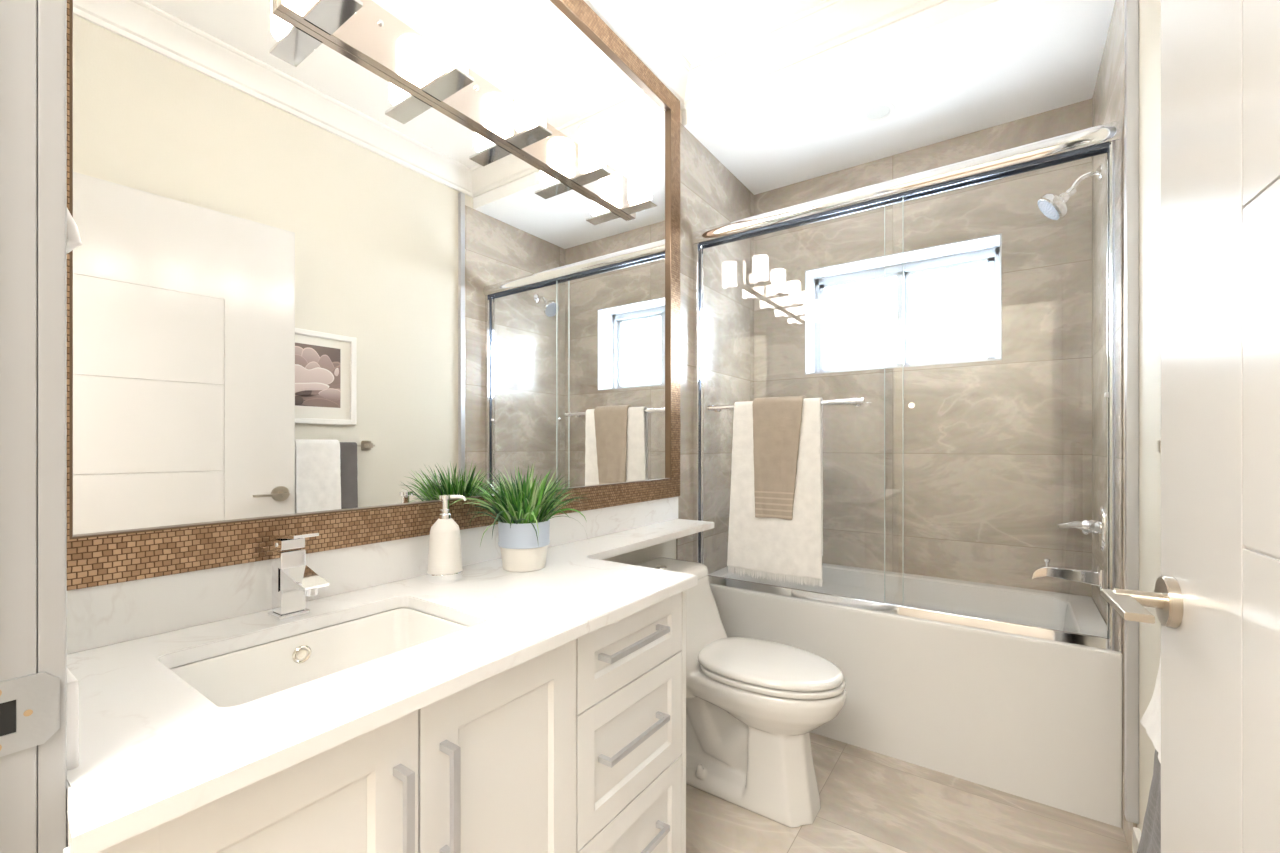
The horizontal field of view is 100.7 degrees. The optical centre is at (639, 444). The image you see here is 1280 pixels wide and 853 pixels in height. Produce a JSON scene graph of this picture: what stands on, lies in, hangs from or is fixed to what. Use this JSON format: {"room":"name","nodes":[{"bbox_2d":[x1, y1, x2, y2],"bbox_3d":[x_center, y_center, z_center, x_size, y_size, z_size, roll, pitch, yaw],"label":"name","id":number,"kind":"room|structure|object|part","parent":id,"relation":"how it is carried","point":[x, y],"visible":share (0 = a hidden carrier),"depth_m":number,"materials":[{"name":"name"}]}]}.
{"room":"bathroom","nodes":[
{"label":"bathroom","id":0,"kind":"room"},
{"bbox_2d":[604,109,681,564],"bbox_3d":[-0.161,-0.230,2.033,0.120,2.830,3.150,0,0,35],"label":"wall","id":1,"kind":"structure","parent":0,"point":[667,549],"depth_m":2.21,"materials":[{"name":"beige paint"}]},
{"bbox_2d":[67,496,677,653],"bbox_3d":[-0.391,0.280,1.582,0.018,0.101,1.944,0,0,35],"label":"backsplash","id":2,"kind":"structure","parent":1,"relation":"attached to","point":[103,615],"depth_m":1.04,"materials":[{"name":"white stone"}]},
{"bbox_2d":[67,0,679,590],"bbox_3d":[-0.386,-0.654,1.580,0.029,1.765,1.943,0,0,35],"label":"framed mirror","id":3,"kind":"object","parent":1,"relation":"attached to","point":[307,293],"visible":0.71,"depth_m":1.17,"materials":[{"name":"orange mirror"}]},
{"bbox_2d":[277,0,656,219],"bbox_3d":[-0.324,-0.962,1.537,0.151,0.153,1.230,0,0,35],"label":"vanity light","id":4,"kind":"object","parent":3,"relation":"attached to","point":[436,68],"visible":1,"depth_m":1.41,"materials":[{"name":"white glass"}]},
{"bbox_3d":[-0.630,-0.889,1.085,0.135,0.008,0.055,0,0,35],"label":"arm","id":5,"kind":"part","parent":4,"relation":"part of","materials":[{"name":"silver metal"}]},
{"bbox_3d":[-0.475,-0.889,1.307,0.135,0.008,0.055,0,0,35],"label":"arm","id":6,"kind":"part","parent":4,"relation":"part of","materials":[{"name":"silver metal"}]},
{"bbox_3d":[-0.469,-0.973,1.303,0.086,0.131,0.086,0,0,35],"label":"lamp shade","id":7,"kind":"part","parent":4,"relation":"part of","materials":[{"name":"white glass"}]},
{"bbox_3d":[-0.321,-0.889,1.528,0.135,0.008,0.055,0,0,35],"label":"arm","id":8,"kind":"part","parent":4,"relation":"part of","materials":[{"name":"silver metal"}]},
{"bbox_3d":[-0.315,-0.973,1.524,0.086,0.131,0.086,0,0,35],"label":"lamp shade","id":9,"kind":"part","parent":4,"relation":"part of","materials":[{"name":"white glass"}]},
{"bbox_3d":[-0.163,-0.889,1.754,0.135,0.008,0.055,0,0,35],"label":"arm","id":10,"kind":"part","parent":4,"relation":"part of","materials":[{"name":"silver metal"}]},
{"bbox_3d":[-0.157,-0.973,1.750,0.086,0.131,0.086,0,0,35],"label":"lamp shade","id":11,"kind":"part","parent":4,"relation":"part of","materials":[{"name":"white glass"}]},
{"bbox_3d":[-0.006,-0.889,1.980,0.135,0.008,0.055,0,0,35],"label":"arm","id":12,"kind":"part","parent":4,"relation":"part of","materials":[{"name":"silver metal"}]},
{"bbox_3d":[0.000,-0.973,1.975,0.086,0.131,0.086,0,0,35],"label":"lamp shade","id":13,"kind":"part","parent":4,"relation":"part of","materials":[{"name":"white glass"}]},
{"bbox_2d":[584,0,690,110],"bbox_3d":[-0.337,-1.590,1.583,0.106,0.110,2.010,0,0,35],"label":"trim","id":14,"kind":"structure","parent":1,"relation":"attached to","point":[629,20],"depth_m":2.10,"materials":[{"name":"white paint"}]},
{"bbox_2d":[676,123,753,573],"bbox_3d":[0.416,-0.140,2.748,0.008,2.650,0.875,0,0,35],"label":"wall tile","id":15,"kind":"structure","parent":1,"relation":"attached to","point":[711,195],"depth_m":2.69,"materials":[{"name":"beige tile"}]},
{"bbox_2d":[638,0,826,63],"bbox_3d":[0.498,-1.695,1.536,1.770,0.100,3.210,0,0,35],"label":"ceiling","id":16,"kind":"structure","parent":0,"point":[699,29],"depth_m":2.04,"materials":[{"name":"white paint"}]},
{"bbox_2d":[682,0,1114,194],"bbox_3d":[1.063,-1.555,2.337,1.540,0.180,0.830,0,0,35],"label":"ceiling","id":17,"kind":"structure","parent":0,"point":[950,69],"depth_m":2.18,"materials":[{"name":"white paint"}]},
{"bbox_2d":[861,102,894,121],"bbox_3d":[1.046,-1.463,2.330,0.136,0.004,0.136,0,0,35],"label":"recessed light","id":18,"kind":"object","parent":17,"relation":"in","point":[881,110],"visible":1,"depth_m":2.32,"materials":[{"name":"white paint"}]},
{"bbox_2d":[686,732,1128,852],"bbox_3d":[0.498,1.235,1.536,1.770,0.100,3.210,0,0,35],"label":"floor","id":19,"kind":"structure","parent":0,"point":[871,802],"depth_m":1.66,"materials":[{"name":"beige tile"}]},
{"bbox_2d":[63,639,575,852],"bbox_3d":[-0.518,0.771,0.883,0.570,0.828,0.668,0,0,35],"label":"vanity cabinet","id":20,"kind":"object","parent":19,"relation":"on","point":[488,766],"visible":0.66,"depth_m":0.76,"materials":[{"name":"white paint"}]},
{"bbox_3d":[-0.415,0.724,0.610,0.020,0.722,0.338,0,0,35],"label":"door","id":21,"kind":"part","parent":20,"relation":"part of","materials":[{"name":"white paint"}]},
{"bbox_2d":[67,519,713,852],"bbox_3d":[-0.161,0.343,1.416,0.585,0.026,1.954,0,0,35],"label":"countertop","id":22,"kind":"structure","parent":20,"relation":"on","point":[154,751],"depth_m":0.75,"materials":[{"name":"white stone"}]},
{"bbox_2d":[268,532,328,620],"bbox_3d":[-0.642,0.248,0.999,0.143,0.165,0.054,0,0,35],"label":"faucet","id":23,"kind":"object","parent":22,"relation":"on","point":[293,580],"visible":1,"depth_m":1.00,"materials":[{"name":"silver metal"}]},
{"bbox_3d":[-0.679,0.325,1.025,0.054,0.010,0.054,0,0,35],"label":"plate","id":24,"kind":"part","parent":23,"relation":"part of","materials":[{"name":"silver metal"}]},
{"bbox_3d":[-0.658,0.182,1.010,0.100,0.034,0.044,0,0,35],"label":"lever","id":25,"kind":"part","parent":23,"relation":"part of","materials":[{"name":"silver metal"}]},
{"bbox_3d":[-0.627,0.255,0.989,0.106,0.046,0.044,0,0,35],"label":"spout","id":26,"kind":"part","parent":23,"relation":"part of","materials":[{"name":"silver metal"}]},
{"bbox_2d":[170,608,469,706],"bbox_3d":[-0.519,0.441,0.914,0.332,0.168,0.455,0,0,35],"label":"sink","id":27,"kind":"object","parent":22,"relation":"in","point":[246,675],"visible":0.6,"depth_m":1.00,"materials":[{"name":"white ceramic"}]},
{"bbox_2d":[426,495,466,583],"bbox_3d":[-0.478,0.226,1.299,0.085,0.208,0.085,0,0,35],"label":"soap dispenser","id":28,"kind":"object","parent":22,"relation":"on","point":[444,555],"visible":1,"depth_m":1.27,"materials":[{"name":"white"}]},
{"bbox_2d":[427,518,462,574],"bbox_3d":[-0.478,0.253,1.299,0.083,0.146,0.083,0,0,35],"label":"bottle","id":29,"kind":"object","parent":28,"relation":"on","point":[444,555],"depth_m":1.27,"materials":[{"name":"white"}]},
{"bbox_2d":[449,464,588,571],"bbox_3d":[-0.296,0.188,1.403,0.309,0.284,0.342,0,0,35],"label":"potted grass","id":30,"kind":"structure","parent":22,"relation":"on","point":[524,512],"depth_m":1.37,"materials":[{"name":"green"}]},
{"bbox_2d":[501,545,547,571],"bbox_3d":[-0.312,0.297,1.427,0.124,0.066,0.124,0,0,35],"label":"pot","id":31,"kind":"object","parent":30,"relation":"on","point":[515,558],"depth_m":1.37,"materials":[{"name":"white ceramic"}]},
{"bbox_3d":[-0.315,0.515,0.706,0.034,0.165,0.012,0,0,35],"label":"handle","id":32,"kind":"part","parent":20,"relation":"part of","materials":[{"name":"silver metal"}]},
{"bbox_3d":[-0.274,0.515,0.764,0.034,0.165,0.012,0,0,35],"label":"handle","id":33,"kind":"part","parent":20,"relation":"part of","materials":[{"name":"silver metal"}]},
{"bbox_3d":[-0.223,0.724,0.885,0.020,0.722,0.327,0,0,35],"label":"door","id":34,"kind":"part","parent":20,"relation":"part of","materials":[{"name":"white paint"}]},
{"bbox_2d":[576,590,685,852],"bbox_3d":[-0.207,0.771,1.328,0.570,0.828,0.414,0,0,35],"label":"drawers","id":35,"kind":"object","parent":19,"relation":"on","point":[631,670],"visible":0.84,"depth_m":1.17,"materials":[{"name":"white paint"}]},
{"bbox_3d":[-0.015,0.934,1.183,0.020,0.302,0.392,0,0,35],"label":"drawer","id":36,"kind":"part","parent":35,"relation":"part of","materials":[{"name":"white paint"}]},
{"bbox_3d":[-0.015,0.441,1.183,0.020,0.155,0.392,0,0,35],"label":"drawer","id":37,"kind":"part","parent":35,"relation":"part of","materials":[{"name":"white paint"}]},
{"bbox_3d":[-0.007,0.632,1.147,0.034,0.012,0.222,0,0,35],"label":"handle","id":38,"kind":"part","parent":35,"relation":"part of","materials":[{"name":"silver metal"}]},
{"bbox_3d":[-0.007,0.427,1.147,0.034,0.012,0.222,0,0,35],"label":"handle","id":39,"kind":"part","parent":35,"relation":"part of","materials":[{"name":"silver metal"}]},
{"bbox_3d":[-0.007,0.888,1.147,0.034,0.012,0.222,0,0,35],"label":"handle","id":40,"kind":"part","parent":35,"relation":"part of","materials":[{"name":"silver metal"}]},
{"bbox_2d":[637,557,846,827],"bbox_3d":[0.314,0.825,1.868,0.788,0.720,0.386,0,0,35],"label":"toilet","id":41,"kind":"object","parent":19,"relation":"on","point":[753,706],"visible":0.65,"depth_m":1.72,"materials":[{"name":"white ceramic"}]},
{"bbox_3d":[0.088,0.491,2.026,0.235,0.040,0.386,0,0,35],"label":"tank lid","id":42,"kind":"part","parent":41,"relation":"part of","materials":[{"name":"white ceramic"}]},
{"bbox_3d":[0.434,0.730,1.785,0.479,0.029,0.338,0,0,35],"label":"lid","id":43,"kind":"part","parent":41,"relation":"part of","materials":[{"name":"white ceramic"}]},
{"bbox_3d":[0.440,0.756,1.780,0.475,0.020,0.346,0,0,35],"label":"seat","id":44,"kind":"part","parent":41,"relation":"part of","materials":[{"name":"white ceramic"}]},
{"bbox_2d":[708,563,1122,827],"bbox_3d":[1.074,0.912,2.363,1.510,0.545,0.749,0,0,35],"label":"bathtub","id":45,"kind":"object","parent":19,"relation":"on","point":[1039,720],"visible":0.65,"depth_m":1.91,"materials":[{"name":"white ceramic"}]},
{"bbox_2d":[691,119,1121,651],"bbox_3d":[0.866,-0.185,2.064,1.510,1.648,0.123,0,0,35],"label":"sliding shower door","id":46,"kind":"structure","parent":45,"relation":"on","point":[1104,138],"depth_m":1.86,"materials":[{"name":"silver metal"}]},
{"bbox_2d":[727,398,822,586],"bbox_3d":[0.560,0.189,2.217,0.408,0.754,0.053,0,0,35],"label":"bath towel","id":47,"kind":"object","parent":46,"relation":"hanging from","point":[793,548],"visible":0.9,"depth_m":2.18,"materials":[{"name":"white fabric"}]},
{"bbox_2d":[752,396,805,519],"bbox_3d":[0.579,0.052,2.204,0.216,0.505,0.070,0,0,35],"label":"hand towel","id":48,"kind":"object","parent":47,"relation":"on","point":[777,421],"visible":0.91,"depth_m":2.18,"materials":[{"name":"beige fabric"}]},
{"bbox_3d":[0.877,-0.975,2.080,1.508,0.068,0.064,0,0,35],"label":"header rail","id":49,"kind":"part","parent":46,"relation":"part of","materials":[{"name":"silver metal"}]},
{"bbox_2d":[754,98,1091,596],"bbox_3d":[1.354,-0.230,2.762,1.770,2.830,0.220,0,0,35],"label":"wall","id":50,"kind":"structure","parent":0,"point":[998,453],"depth_m":2.50,"materials":[{"name":"beige tile"}]},
{"bbox_2d":[805,233,1001,374],"bbox_3d":[1.345,-0.677,2.767,0.902,0.579,0.222,0,0,35],"label":"window","id":51,"kind":"structure","parent":50,"relation":"in","point":[987,250],"depth_m":2.80,"materials":[{"name":"white plastic"}]},
{"bbox_3d":[1.221,-0.672,2.944,0.446,0.525,0.022,0,0,35],"label":"sash","id":52,"kind":"part","parent":51,"relation":"part of","materials":[{"name":"white glass"}]},
{"bbox_3d":[1.576,-0.672,2.723,0.416,0.525,0.022,0,0,35],"label":"sash","id":53,"kind":"part","parent":51,"relation":"part of","materials":[{"name":"white glass"}]},
{"bbox_2d":[1137,0,1160,832],"bbox_3d":[1.192,-0.230,1.089,0.120,2.830,3.150,0,0,35],"label":"wall","id":54,"kind":"structure","parent":0,"point":[1149,10],"depth_m":1.36,"materials":[{"name":"beige paint"}]},
{"bbox_2d":[683,0,947,110],"bbox_3d":[0.791,-1.590,1.956,1.530,0.110,0.106,0,0,35],"label":"trim","id":55,"kind":"structure","parent":54,"relation":"attached to","point":[830,24],"depth_m":2.09,"materials":[{"name":"white paint"}]},
{"bbox_2d":[1092,0,1136,852],"bbox_3d":[1.657,-0.140,1.868,0.010,2.650,0.900,0,0,35],"label":"wall tile","id":56,"kind":"structure","parent":54,"relation":"attached to","point":[1108,94],"depth_m":1.94,"materials":[{"name":"beige tile"}]},
{"bbox_2d":[1031,558,1103,590],"bbox_3d":[1.639,0.492,2.039,0.214,0.095,0.070,0,0,35],"label":"tub spout","id":57,"kind":"object","parent":56,"relation":"attached to","point":[1093,577],"visible":0.97,"depth_m":2.01,"materials":[{"name":"silver metal"}]},
{"bbox_3d":[1.592,0.460,2.072,0.025,0.030,0.025,0,0,35],"label":"diverter knob","id":58,"kind":"part","parent":57,"relation":"part of","materials":[{"name":"silver metal"}]},
{"bbox_3d":[1.635,0.500,2.042,0.204,0.057,0.048,0,0,35],"label":"spout","id":59,"kind":"part","parent":57,"relation":"part of","materials":[{"name":"silver metal"}]},
{"bbox_2d":[1037,164,1102,219],"bbox_3d":[1.659,-0.971,2.050,0.194,0.177,0.117,0,0,35],"label":"shower","id":60,"kind":"object","parent":56,"relation":"attached to","point":[1054,207],"visible":1,"depth_m":2.04,"materials":[{"name":"silver metal"}]},
{"bbox_3d":[1.704,-1.011,2.030,0.094,0.062,0.017,0,0,35],"label":"shower arm","id":61,"kind":"part","parent":60,"relation":"part of","materials":[{"name":"silver metal"}]},
{"bbox_2d":[1057,506,1104,551],"bbox_3d":[1.659,0.310,2.001,0.138,0.170,0.084,0,0,35],"label":"shower valve","id":62,"kind":"object","parent":56,"relation":"attached to","point":[1086,526],"visible":1,"depth_m":1.97,"materials":[{"name":"silver metal"}]},
{"bbox_3d":[1.631,0.302,2.011,0.083,0.035,0.034,0,0,23],"label":"lever","id":63,"kind":"part","parent":62,"relation":"part of","materials":[{"name":"silver metal"}]},
{"bbox_3d":[1.712,0.310,1.964,0.009,0.170,0.084,0,0,35],"label":"plate","id":64,"kind":"part","parent":62,"relation":"part of","materials":[{"name":"silver metal"}]},
{"bbox_2d":[1124,0,1138,823],"bbox_3d":[1.384,-0.235,1.492,0.027,2.580,0.030,0,0,35],"label":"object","id":65,"kind":"structure","parent":54,"relation":"attached to","point":[1131,7],"depth_m":1.48,"materials":[{"name":"white paint"}]},
{"bbox_2d":[1133,827,1140,852],"bbox_3d":[0.832,1.120,0.691,0.016,0.130,1.885,0,0,35],"label":"baseboard","id":66,"kind":"structure","parent":54,"relation":"attached to","point":[1136,831],"depth_m":1.44,"materials":[{"name":"white paint"}]},
{"bbox_2d":[1137,749,1160,852],"bbox_3d":[0.908,0.394,0.893,0.078,0.817,0.245,0,0,35],"label":"towel","id":67,"kind":"object","parent":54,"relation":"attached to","point":[1150,840],"visible":0.07,"depth_m":0.97,"materials":[{"name":"grey fabric"}]},
{"bbox_2d":[1157,440,1160,452],"bbox_3d":[0.881,0.003,0.795,0.055,0.048,0.611,0,0,35],"label":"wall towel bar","id":68,"kind":"object","parent":54,"relation":"attached to","point":[1159,441],"visible":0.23,"depth_m":1.04,"materials":[{"name":"silver metal"}]},
{"bbox_2d":[1140,653,1160,762],"bbox_3d":[0.871,0.236,0.835,0.094,0.524,0.203,0,0,35],"label":"towel","id":69,"kind":"object","parent":68,"relation":"hanging from","point":[1151,719],"visible":0.03,"depth_m":0.91,"materials":[{"name":"white fabric"}]},
{"bbox_3d":[-0.374,-0.230,0.285,1.770,2.830,0.160,0,0,35],"label":"wall","id":70,"kind":"structure","parent":0,"visible":0},
{"bbox_2d":[0,0,59,852],"bbox_3d":[-0.607,0.107,0.447,0.024,2.155,0.158,0,0,35],"label":"trim","id":71,"kind":"structure","parent":70,"relation":"attached to","point":[29,699],"depth_m":0.49,"materials":[{"name":"grey paint"}]},
{"bbox_3d":[-0.571,0.246,0.481,0.002,0.067,0.060,0,0,35],"label":"strike plate","id":72,"kind":"part","parent":71,"relation":"part of","materials":[{"name":"silver metal"}]},
{"bbox_2d":[37,0,66,852],"bbox_3d":[-0.582,0.077,0.520,0.060,2.215,0.019,0,0,35],"label":"trim","id":73,"kind":"structure","parent":70,"relation":"attached to","point":[51,14],"depth_m":0.50,"materials":[{"name":"grey paint"}]},
{"bbox_2d":[67,668,78,770],"bbox_3d":[-0.608,0.298,0.556,0.067,0.115,0.017,0,0,35],"label":"outlet plate","id":74,"kind":"object","parent":70,"relation":"attached to","point":[72,682],"visible":0.16,"depth_m":0.54,"materials":[{"name":"white plastic"}]},
{"bbox_2d":[67,208,81,252],"bbox_3d":[-0.620,-0.235,0.570,0.030,0.070,0.026,0,0,35],"label":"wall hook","id":75,"kind":"object","parent":70,"relation":"attached to","point":[73,237],"visible":0.16,"depth_m":0.57,"materials":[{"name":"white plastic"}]},
{"bbox_2d":[1101,0,1279,852],"bbox_3d":[0.494,0.112,0.359,0.122,2.123,0.968,0,0,31],"label":"door","id":76,"kind":"structure","parent":70,"relation":"in","point":[1215,598],"depth_m":0.60,"materials":[{"name":"white paint"}]},
{"bbox_3d":[0.672,0.213,0.703,0.074,0.067,0.146,0,0,31],"label":"handle","id":77,"kind":"part","parent":76,"relation":"part of","materials":[{"name":"silver metal"}]},
{"bbox_3d":[0.523,0.112,0.349,0.035,2.123,0.955,0,0,31],"label":"panel","id":78,"kind":"part","parent":76,"relation":"part of","materials":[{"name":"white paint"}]}
]}

